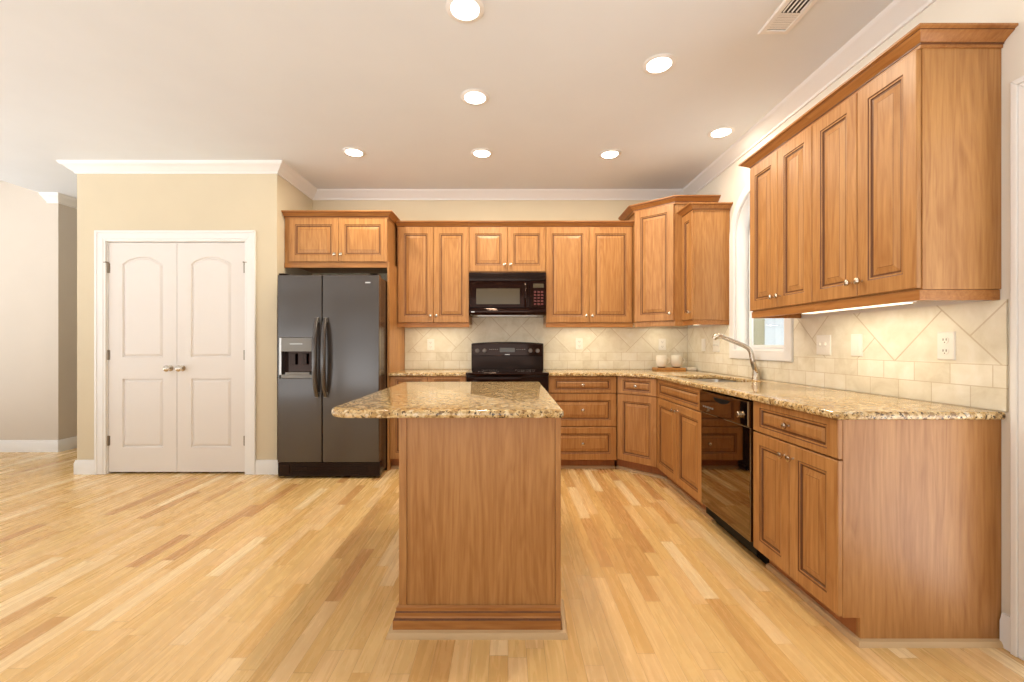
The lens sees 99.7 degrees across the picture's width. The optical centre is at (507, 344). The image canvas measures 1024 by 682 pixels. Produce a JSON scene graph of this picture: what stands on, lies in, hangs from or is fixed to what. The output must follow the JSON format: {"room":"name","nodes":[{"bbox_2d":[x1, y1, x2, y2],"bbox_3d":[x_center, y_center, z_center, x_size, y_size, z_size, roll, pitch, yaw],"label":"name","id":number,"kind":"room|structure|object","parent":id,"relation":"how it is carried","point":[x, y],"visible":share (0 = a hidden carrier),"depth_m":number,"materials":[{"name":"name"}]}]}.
{"room":"kitchen","nodes":[
{"label":"kitchen","id":0,"kind":"room"},
{"bbox_2d":[0,181,76,439],"bbox_3d":[-5.673,-0.325,5.925,1.455,3.000,2.350,0,0,0],"label":"wall","id":1,"kind":"structure","parent":0,"point":[38,238],"depth_m":4.75,"materials":[{"name":"beige paint"}]},
{"bbox_2d":[0,436,76,451],"bbox_3d":[-5.665,1.110,5.857,1.471,0.130,2.246,0,0,0],"label":"baseboard","id":2,"kind":"structure","parent":1,"relation":"attached to","point":[68,443],"depth_m":4.74,"materials":[{"name":"white paint"}]},
{"bbox_2d":[38,192,57,202],"bbox_3d":[-4.955,-1.601,4.702,0.210,0.087,0.095,0,0,0],"label":"trim","id":3,"kind":"structure","parent":1,"relation":"attached to","point":[49,197],"depth_m":4.69,"materials":[{"name":"white paint"}]},
{"bbox_2d":[58,193,76,208],"bbox_3d":[-4.897,-1.601,5.817,0.095,0.087,2.325,0,0,0],"label":"trim","id":4,"kind":"structure","parent":1,"relation":"attached to","point":[63,199],"depth_m":4.80,"materials":[{"name":"white paint"}]},
{"bbox_2d":[77,174,265,459],"bbox_3d":[-3.064,-0.235,3.995,1.721,2.820,0.120,0,0,0],"label":"wall","id":5,"kind":"structure","parent":0,"point":[104,201],"depth_m":3.94,"materials":[{"name":"beige paint"}]},
{"bbox_2d":[103,243,176,471],"bbox_3d":[-3.355,0.112,3.925,0.666,2.090,0.101,0,0,0],"label":"door","id":6,"kind":"structure","parent":5,"relation":"in","point":[142,352],"depth_m":3.94,"materials":[{"name":"white paint"}]},
{"bbox_2d":[56,160,281,173],"bbox_3d":[-3.014,-1.601,3.888,2.011,0.087,0.095,0,0,0],"label":"trim","id":7,"kind":"structure","parent":5,"relation":"attached to","point":[77,166],"depth_m":3.88,"materials":[{"name":"white paint"}]},
{"bbox_2d":[94,230,255,474],"bbox_3d":[-3.021,0.068,3.978,1.455,2.214,0.134,0,0,0],"label":"trim","id":8,"kind":"structure","parent":5,"relation":"attached to","point":[101,246],"depth_m":3.92,"materials":[{"name":"white paint"}]},
{"bbox_2d":[175,243,246,471],"bbox_3d":[-2.686,0.112,3.925,0.665,2.090,0.101,0,0,0],"label":"door","id":9,"kind":"structure","parent":5,"relation":"in","point":[210,368],"depth_m":3.94,"materials":[{"name":"white paint"}]},
{"bbox_2d":[255,459,278,474],"bbox_3d":[-2.191,1.110,3.957,0.205,0.130,0.076,0,0,0],"label":"baseboard","id":10,"kind":"structure","parent":5,"relation":"attached to","point":[262,467],"depth_m":3.92,"materials":[{"name":"white paint"}]},
{"bbox_2d":[266,174,312,459],"bbox_3d":[-2.154,-0.235,4.293,0.100,2.820,0.715,0,0,0],"label":"wall","id":11,"kind":"structure","parent":0,"point":[280,194],"depth_m":3.94,"materials":[{"name":"beige paint"}]},
{"bbox_2d":[278,160,316,199],"bbox_3d":[-2.057,-1.601,4.245,0.095,0.087,0.810,0,0,0],"label":"trim","id":12,"kind":"structure","parent":11,"relation":"attached to","point":[285,171],"depth_m":4.20,"materials":[{"name":"white paint"}]},
{"bbox_2d":[0,0,893,198],"bbox_3d":[-2.150,-1.795,2.750,8.500,0.300,8.900,0,0,0],"label":"ceiling","id":13,"kind":"structure","parent":0,"point":[299,83],"depth_m":2.73,"materials":[{"name":"paint"}]},
{"bbox_2d":[342,147,365,156],"bbox_3d":[-1.313,-1.640,3.682,0.190,0.010,0.190,0,0,0],"label":"recessed light","id":14,"kind":"object","parent":13,"relation":"in","point":[350,151],"visible":1,"depth_m":3.67,"materials":[{"name":"white paint"}]},
{"bbox_2d":[445,0,483,22],"bbox_3d":[-0.210,-1.640,2.109,0.190,0.010,0.190,0,0,0],"label":"recessed light","id":15,"kind":"object","parent":13,"relation":"in","point":[463,11],"visible":1,"depth_m":2.11,"materials":[{"name":"white paint"}]},
{"bbox_2d":[461,89,488,105],"bbox_3d":[-0.219,-1.640,2.865,0.190,0.010,0.190,0,0,0],"label":"recessed light","id":16,"kind":"object","parent":13,"relation":"in","point":[475,97],"visible":1,"depth_m":2.85,"materials":[{"name":"white paint"}]},
{"bbox_2d":[471,148,492,157],"bbox_3d":[-0.223,-1.640,3.701,0.190,0.010,0.190,0,0,0],"label":"recessed light","id":17,"kind":"object","parent":13,"relation":"in","point":[479,152],"visible":1,"depth_m":3.69,"materials":[{"name":"white paint"}]},
{"bbox_2d":[599,149,620,158],"bbox_3d":[0.878,-1.640,3.721,0.190,0.010,0.190,0,0,0],"label":"recessed light","id":18,"kind":"object","parent":13,"relation":"in","point":[610,153],"visible":1,"depth_m":3.71,"materials":[{"name":"white paint"}]},
{"bbox_2d":[642,53,675,74],"bbox_3d":[0.884,-1.640,2.529,0.190,0.010,0.190,0,0,0],"label":"recessed light","id":19,"kind":"object","parent":13,"relation":"in","point":[661,63],"visible":1,"depth_m":2.52,"materials":[{"name":"white paint"}]},
{"bbox_2d":[708,126,734,137],"bbox_3d":[1.645,-1.640,3.336,0.190,0.010,0.190,0,0,0],"label":"recessed light","id":20,"kind":"object","parent":13,"relation":"in","point":[723,131],"visible":1,"depth_m":3.32,"materials":[{"name":"white paint"}]},
{"bbox_2d":[758,0,817,33],"bbox_3d":[1.396,-1.641,2.080,0.158,0.009,0.400,0,0,0],"label":"ceiling vent","id":21,"kind":"object","parent":13,"relation":"in","point":[789,13],"visible":1,"depth_m":2.16,"materials":[{"name":"white metal"}]},
{"bbox_2d":[313,200,687,366],"bbox_3d":[-0.879,-0.235,4.710,5.892,2.820,0.120,0,0,0],"label":"wall","id":22,"kind":"structure","parent":0,"point":[405,210],"depth_m":4.65,"materials":[{"name":"beige paint"}]},
{"bbox_2d":[281,210,400,272],"bbox_3d":[-1.587,-0.987,4.324,1.026,0.520,0.647,0,0,0],"label":"upper cabinet","id":23,"kind":"object","parent":22,"relation":"attached to","point":[316,241],"visible":0.86,"depth_m":4.05,"materials":[{"name":"brown wood"}]},
{"bbox_2d":[396,221,471,326],"bbox_3d":[-0.748,-0.702,4.455,0.720,1.050,0.387,0,0,0],"label":"upper cabinet","id":24,"kind":"object","parent":22,"relation":"attached to","point":[432,256],"visible":1,"depth_m":4.31,"materials":[{"name":"brown wood"}]},
{"bbox_2d":[313,189,684,199],"bbox_3d":[-0.084,-1.601,4.603,4.041,0.087,0.095,0,0,0],"label":"trim","id":25,"kind":"structure","parent":22,"relation":"attached to","point":[321,194],"depth_m":4.60,"materials":[{"name":"white paint"}]},
{"bbox_2d":[469,221,545,272],"bbox_3d":[-0.005,-0.973,4.455,0.764,0.509,0.387,0,0,0],"label":"upper cabinet","id":26,"kind":"object","parent":22,"relation":"attached to","point":[494,246],"visible":0.88,"depth_m":4.31,"materials":[{"name":"brown wood"}]},
{"bbox_2d":[469,273,545,317],"bbox_3d":[-0.005,-0.503,4.419,0.762,0.428,0.438,0,0,0],"label":"microwave","id":27,"kind":"object","parent":26,"relation":"attached to","point":[491,295],"visible":1,"depth_m":4.25,"materials":[{"name":"black plastic"}]},
{"bbox_2d":[405,318,686,368],"bbox_3d":[0.409,-0.019,4.645,3.035,0.556,0.008,0,0,0],"label":"tile backsplash","id":28,"kind":"structure","parent":22,"relation":"attached to","point":[603,348],"depth_m":4.64,"materials":[{"name":"tile"}]},
{"bbox_2d":[427,339,433,350],"bbox_3d":[-0.830,-0.001,4.635,0.076,0.122,0.010,0,0,0],"label":"wall outlet","id":29,"kind":"object","parent":28,"relation":"attached to","point":[430,342],"visible":1,"depth_m":4.63,"materials":[{"name":"white plastic"}]},
{"bbox_2d":[576,338,582,349],"bbox_3d":[0.765,-0.011,4.635,0.076,0.122,0.010,0,0,0],"label":"wall outlet","id":30,"kind":"object","parent":28,"relation":"attached to","point":[579,341],"visible":1,"depth_m":4.63,"materials":[{"name":"white plastic"}]},
{"bbox_2d":[659,339,665,349],"bbox_3d":[1.655,-0.007,4.635,0.076,0.122,0.010,0,0,0],"label":"wall outlet","id":31,"kind":"object","parent":28,"relation":"attached to","point":[662,342],"visible":1,"depth_m":4.63,"materials":[{"name":"white plastic"}]},
{"bbox_2d":[543,221,634,326],"bbox_3d":[0.813,-0.702,4.455,0.870,1.050,0.387,0,0,0],"label":"upper cabinet","id":32,"kind":"object","parent":22,"relation":"attached to","point":[589,264],"visible":0.99,"depth_m":4.31,"materials":[{"name":"brown wood"}]},
{"bbox_2d":[618,195,720,326],"bbox_3d":[1.565,-0.771,4.290,0.762,1.189,0.717,0,0,0],"label":"upper cabinet","id":33,"kind":"object","parent":22,"relation":"attached to","point":[657,227],"visible":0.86,"depth_m":4.08,"materials":[{"name":"brown wood"}]},
{"bbox_2d":[0,448,1023,681],"bbox_3d":[-2.150,1.205,2.800,8.500,0.060,8.800,0,0,0],"label":"floor","id":34,"kind":"structure","parent":0,"point":[114,576],"depth_m":2.05,"materials":[{"name":"brown wood"}]},
{"bbox_2d":[278,262,404,475],"bbox_3d":[-1.566,0.199,4.176,0.912,1.953,0.945,0,0,0],"label":"refrigerator","id":35,"kind":"object","parent":34,"relation":"on","point":[332,329],"depth_m":3.79,"materials":[{"name":"black"}]},
{"bbox_2d":[390,375,466,468],"bbox_3d":[-0.750,0.734,4.325,0.718,0.882,0.645,0,0,0],"label":"base cabinet","id":36,"kind":"object","parent":34,"relation":"on","point":[394,380],"visible":0.07,"depth_m":4.04,"materials":[{"name":"brown wood"}]},
{"bbox_2d":[389,369,470,375],"bbox_3d":[-0.750,0.275,4.324,0.716,0.032,0.629,0,0,0],"label":"countertop","id":37,"kind":"structure","parent":36,"relation":"on","point":[406,372],"depth_m":4.07,"materials":[{"name":"stone"}]},
{"bbox_2d":[386,418,567,639],"bbox_3d":[-0.116,0.734,2.361,0.742,0.882,1.279,0,0,0],"label":"kitchen island","id":38,"kind":"object","parent":34,"relation":"on","point":[480,498],"visible":0.82,"depth_m":1.77,"materials":[{"name":"brown wood"}]},
{"bbox_2d":[331,382,563,417],"bbox_3d":[-0.255,0.275,2.381,0.960,0.032,1.347,0,0,0],"label":"island countertop","id":39,"kind":"structure","parent":38,"relation":"on","point":[405,399],"depth_m":1.95,"materials":[{"name":"stone"}]},
{"bbox_2d":[466,342,548,391],"bbox_3d":[-0.006,0.571,4.281,0.766,1.208,0.714,0,0,0],"label":"range","id":40,"kind":"object","parent":34,"relation":"on","point":[490,361],"visible":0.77,"depth_m":4.54,"materials":[{"name":"black metal"}]},
{"bbox_2d":[466,369,548,374],"bbox_3d":[-0.006,0.266,4.261,0.766,0.025,0.577,0,0,0],"label":"cooktop","id":41,"kind":"object","parent":40,"relation":"in","point":[473,371],"depth_m":3.99,"materials":[{"name":"black glass"}]},
{"bbox_2d":[548,375,615,468],"bbox_3d":[0.697,0.734,4.325,0.638,0.882,0.645,0,0,0],"label":"base cabinet","id":42,"kind":"object","parent":34,"relation":"on","point":[588,403],"visible":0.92,"depth_m":4.04,"materials":[{"name":"brown wood"}]},
{"bbox_2d":[614,376,666,479],"bbox_3d":[1.478,0.734,4.201,0.911,0.882,0.889,0,0,0],"label":"base cabinet","id":43,"kind":"object","parent":34,"relation":"on","point":[636,398],"visible":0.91,"depth_m":3.90,"materials":[{"name":"brown wood"}]},
{"bbox_2d":[544,369,1005,419],"bbox_3d":[1.153,0.275,3.155,1.546,0.032,2.967,0,0,0],"label":"countertop","id":44,"kind":"structure","parent":43,"relation":"on","point":[825,402],"depth_m":2.13,"materials":[{"name":"stone"}]},
{"bbox_2d":[652,367,685,370],"bbox_3d":[1.655,0.246,4.450,0.290,0.026,0.170,0,0,0],"label":"serving board","id":45,"kind":"object","parent":44,"relation":"on","point":[653,368],"visible":0.9,"depth_m":4.37,"materials":[{"name":"brown wood"}]},
{"bbox_2d":[656,355,669,367],"bbox_3d":[1.591,0.170,4.443,0.135,0.125,0.110,0,0,32],"label":"mug","id":46,"kind":"object","parent":45,"relation":"on","point":[661,360],"visible":1,"depth_m":4.41,"materials":[{"name":"beige ceramic"}]},
{"bbox_2d":[671,355,684,367],"bbox_3d":[1.746,0.170,4.443,0.135,0.125,0.110,0,0,32],"label":"mug","id":47,"kind":"object","parent":45,"relation":"on","point":[676,360],"visible":1,"depth_m":4.41,"materials":[{"name":"beige ceramic"}]},
{"bbox_2d":[684,367,696,370],"bbox_3d":[1.868,0.243,4.420,0.096,0.032,0.080,0,0,0],"label":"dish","id":48,"kind":"object","parent":44,"relation":"on","point":[687,368],"visible":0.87,"depth_m":4.38,"materials":[{"name":"beige ceramic"}]},
{"bbox_2d":[693,379,734,381],"bbox_3d":[1.600,0.388,3.360,0.432,0.190,0.712,0,0,0],"label":"sink","id":49,"kind":"object","parent":44,"relation":"in","point":[704,380],"visible":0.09,"depth_m":3.69,"materials":[{"name":"silver metal"}]},
{"bbox_2d":[712,333,760,378],"bbox_3d":[1.751,0.083,3.304,0.338,0.352,0.114,0,0,15],"label":"faucet","id":50,"kind":"object","parent":44,"relation":"on","point":[755,371],"visible":0.95,"depth_m":3.29,"materials":[{"name":"silver metal"}]},
{"bbox_2d":[657,379,728,520],"bbox_3d":[1.597,0.734,3.318,0.675,0.882,0.868,0,0,0],"label":"base cabinet","id":51,"kind":"object","parent":34,"relation":"on","point":[678,405],"visible":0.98,"depth_m":3.26,"materials":[{"name":"brown wood"}]},
{"bbox_2d":[700,390,768,563],"bbox_3d":[1.571,0.738,2.585,0.632,0.874,0.588,0,0,0],"label":"dishwasher","id":52,"kind":"object","parent":34,"relation":"on","point":[727,430],"visible":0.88,"depth_m":2.52,"materials":[{"name":"black metal"}]},
{"bbox_2d":[753,401,1003,647],"bbox_3d":[1.597,0.734,1.978,0.675,0.882,0.609,0,0,0],"label":"base cabinet","id":53,"kind":"object","parent":34,"relation":"on","point":[889,530],"visible":0.99,"depth_m":1.69,"materials":[{"name":"brown wood"}]},
{"bbox_2d":[688,0,1023,615],"bbox_3d":[2.002,-0.235,1.525,0.130,2.820,6.250,0,0,0],"label":"wall","id":54,"kind":"structure","parent":0,"point":[730,183],"depth_m":1.71,"materials":[{"name":"beige paint"}]},
{"bbox_2d":[677,202,732,325],"bbox_3d":[1.748,-0.702,3.856,0.373,1.050,0.284,0,0,0],"label":"upper cabinet","id":55,"kind":"object","parent":54,"relation":"attached to","point":[705,225],"visible":0.98,"depth_m":3.77,"materials":[{"name":"brown wood"}]},
{"bbox_2d":[729,181,793,361],"bbox_3d":[1.990,-0.600,3.334,0.150,1.427,0.816,0,0,0],"label":"window","id":56,"kind":"structure","parent":54,"relation":"in","point":[774,334],"depth_m":3.64,"materials":[{"name":"white paint"}]},
{"bbox_2d":[738,114,816,317],"bbox_3d":[1.748,-0.699,2.606,0.373,1.044,0.644,0,0,0],"label":"upper cabinet","id":57,"kind":"object","parent":54,"relation":"attached to","point":[781,169],"visible":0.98,"depth_m":2.53,"materials":[{"name":"brown wood"}]},
{"bbox_2d":[683,0,935,194],"bbox_3d":[1.889,-1.601,1.550,0.095,0.087,6.200,0,0,0],"label":"trim","id":58,"kind":"structure","parent":54,"relation":"attached to","point":[898,13],"depth_m":2.59,"materials":[{"name":"white paint"}]},
{"bbox_2d":[688,299,1007,411],"bbox_3d":[1.932,0.041,3.156,0.008,0.436,2.968,0,0,0],"label":"tile backsplash","id":59,"kind":"structure","parent":54,"relation":"attached to","point":[899,359],"depth_m":2.13,"materials":[{"name":"tile"}]},
{"bbox_2d":[701,339,704,350],"bbox_3d":[1.923,-0.001,4.254,0.010,0.122,0.076,0,0,0],"label":"light switch","id":60,"kind":"object","parent":59,"relation":"attached to","point":[702,340],"visible":1,"depth_m":4.25,"materials":[{"name":"white plastic"}]},
{"bbox_2d":[713,339,719,351],"bbox_3d":[1.919,0.003,3.994,0.018,0.122,0.118,0,0,0],"label":"light switch","id":61,"kind":"object","parent":59,"relation":"attached to","point":[716,343],"visible":0.98,"depth_m":3.98,"materials":[{"name":"white plastic"}]},
{"bbox_2d":[816,335,830,354],"bbox_3d":[1.919,0.000,2.634,0.018,0.122,0.118,0,0,0],"label":"light switch","id":62,"kind":"object","parent":59,"relation":"attached to","point":[823,342],"visible":1,"depth_m":2.63,"materials":[{"name":"white plastic"}]},
{"bbox_2d":[851,334,862,355],"bbox_3d":[1.923,0.001,2.384,0.010,0.122,0.076,0,0,0],"label":"light switch","id":63,"kind":"object","parent":59,"relation":"attached to","point":[856,339],"visible":1,"depth_m":2.38,"materials":[{"name":"white plastic"}]},
{"bbox_2d":[937,332,955,359],"bbox_3d":[1.922,0.003,1.897,0.010,0.122,0.076,0,0,0],"label":"wall outlet","id":64,"kind":"object","parent":59,"relation":"attached to","point":[946,341],"visible":1,"depth_m":1.89,"materials":[{"name":"white plastic"}]},
{"bbox_2d":[941,337,948,343],"bbox_3d":[1.919,-0.021,1.897,0.003,0.032,0.032,0,0,0],"label":"receptacle","id":65,"kind":"object","parent":64,"relation":"attached to","point":[944,340],"depth_m":1.90,"materials":[{"name":"white plastic"}]},
{"bbox_2d":[941,348,948,354],"bbox_3d":[1.919,0.027,1.897,0.003,0.032,0.032,0,0,0],"label":"receptacle","id":66,"kind":"object","parent":64,"relation":"attached to","point":[944,351],"depth_m":1.90,"materials":[{"name":"white plastic"}]},
{"bbox_2d":[804,23,1017,310],"bbox_3d":[1.748,-0.699,1.960,0.373,1.044,0.646,0,0,0],"label":"upper cabinet","id":67,"kind":"object","parent":54,"relation":"attached to","point":[906,151],"visible":1,"depth_m":1.70,"materials":[{"name":"brown wood"}]},
{"bbox_2d":[803,301,916,313],"bbox_3d":[1.740,-0.200,2.200,0.060,0.038,0.660,0,0,0],"label":"light","id":68,"kind":"object","parent":67,"relation":"attached to","point":[910,302],"visible":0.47,"depth_m":2.09,"materials":[{"name":"white paint"}]},
{"bbox_2d":[1000,612,1009,651],"bbox_3d":[1.929,1.110,1.667,0.016,0.130,0.041,0,0,0],"label":"baseboard","id":69,"kind":"structure","parent":54,"relation":"attached to","point":[1005,618],"depth_m":1.67,"materials":[{"name":"white paint"}]},
{"bbox_2d":[1010,76,1023,660],"bbox_3d":[1.923,0.087,1.075,0.026,2.175,1.139,0,0,0],"label":"trim","id":70,"kind":"structure","parent":54,"relation":"attached to","point":[1016,86],"depth_m":1.62,"materials":[{"name":"white paint"}]},
{"bbox_3d":[-3.875,-0.235,5.577,0.100,2.820,3.045,0,0,0],"label":"wall","id":71,"kind":"structure","parent":0,"visible":0},
{"bbox_2d":[74,460,93,474],"bbox_3d":[-3.845,1.110,5.449,0.193,0.130,3.061,0,0,0],"label":"baseboard","id":72,"kind":"structure","parent":71,"relation":"attached to","point":[81,467],"depth_m":3.92,"materials":[{"name":"white paint"}]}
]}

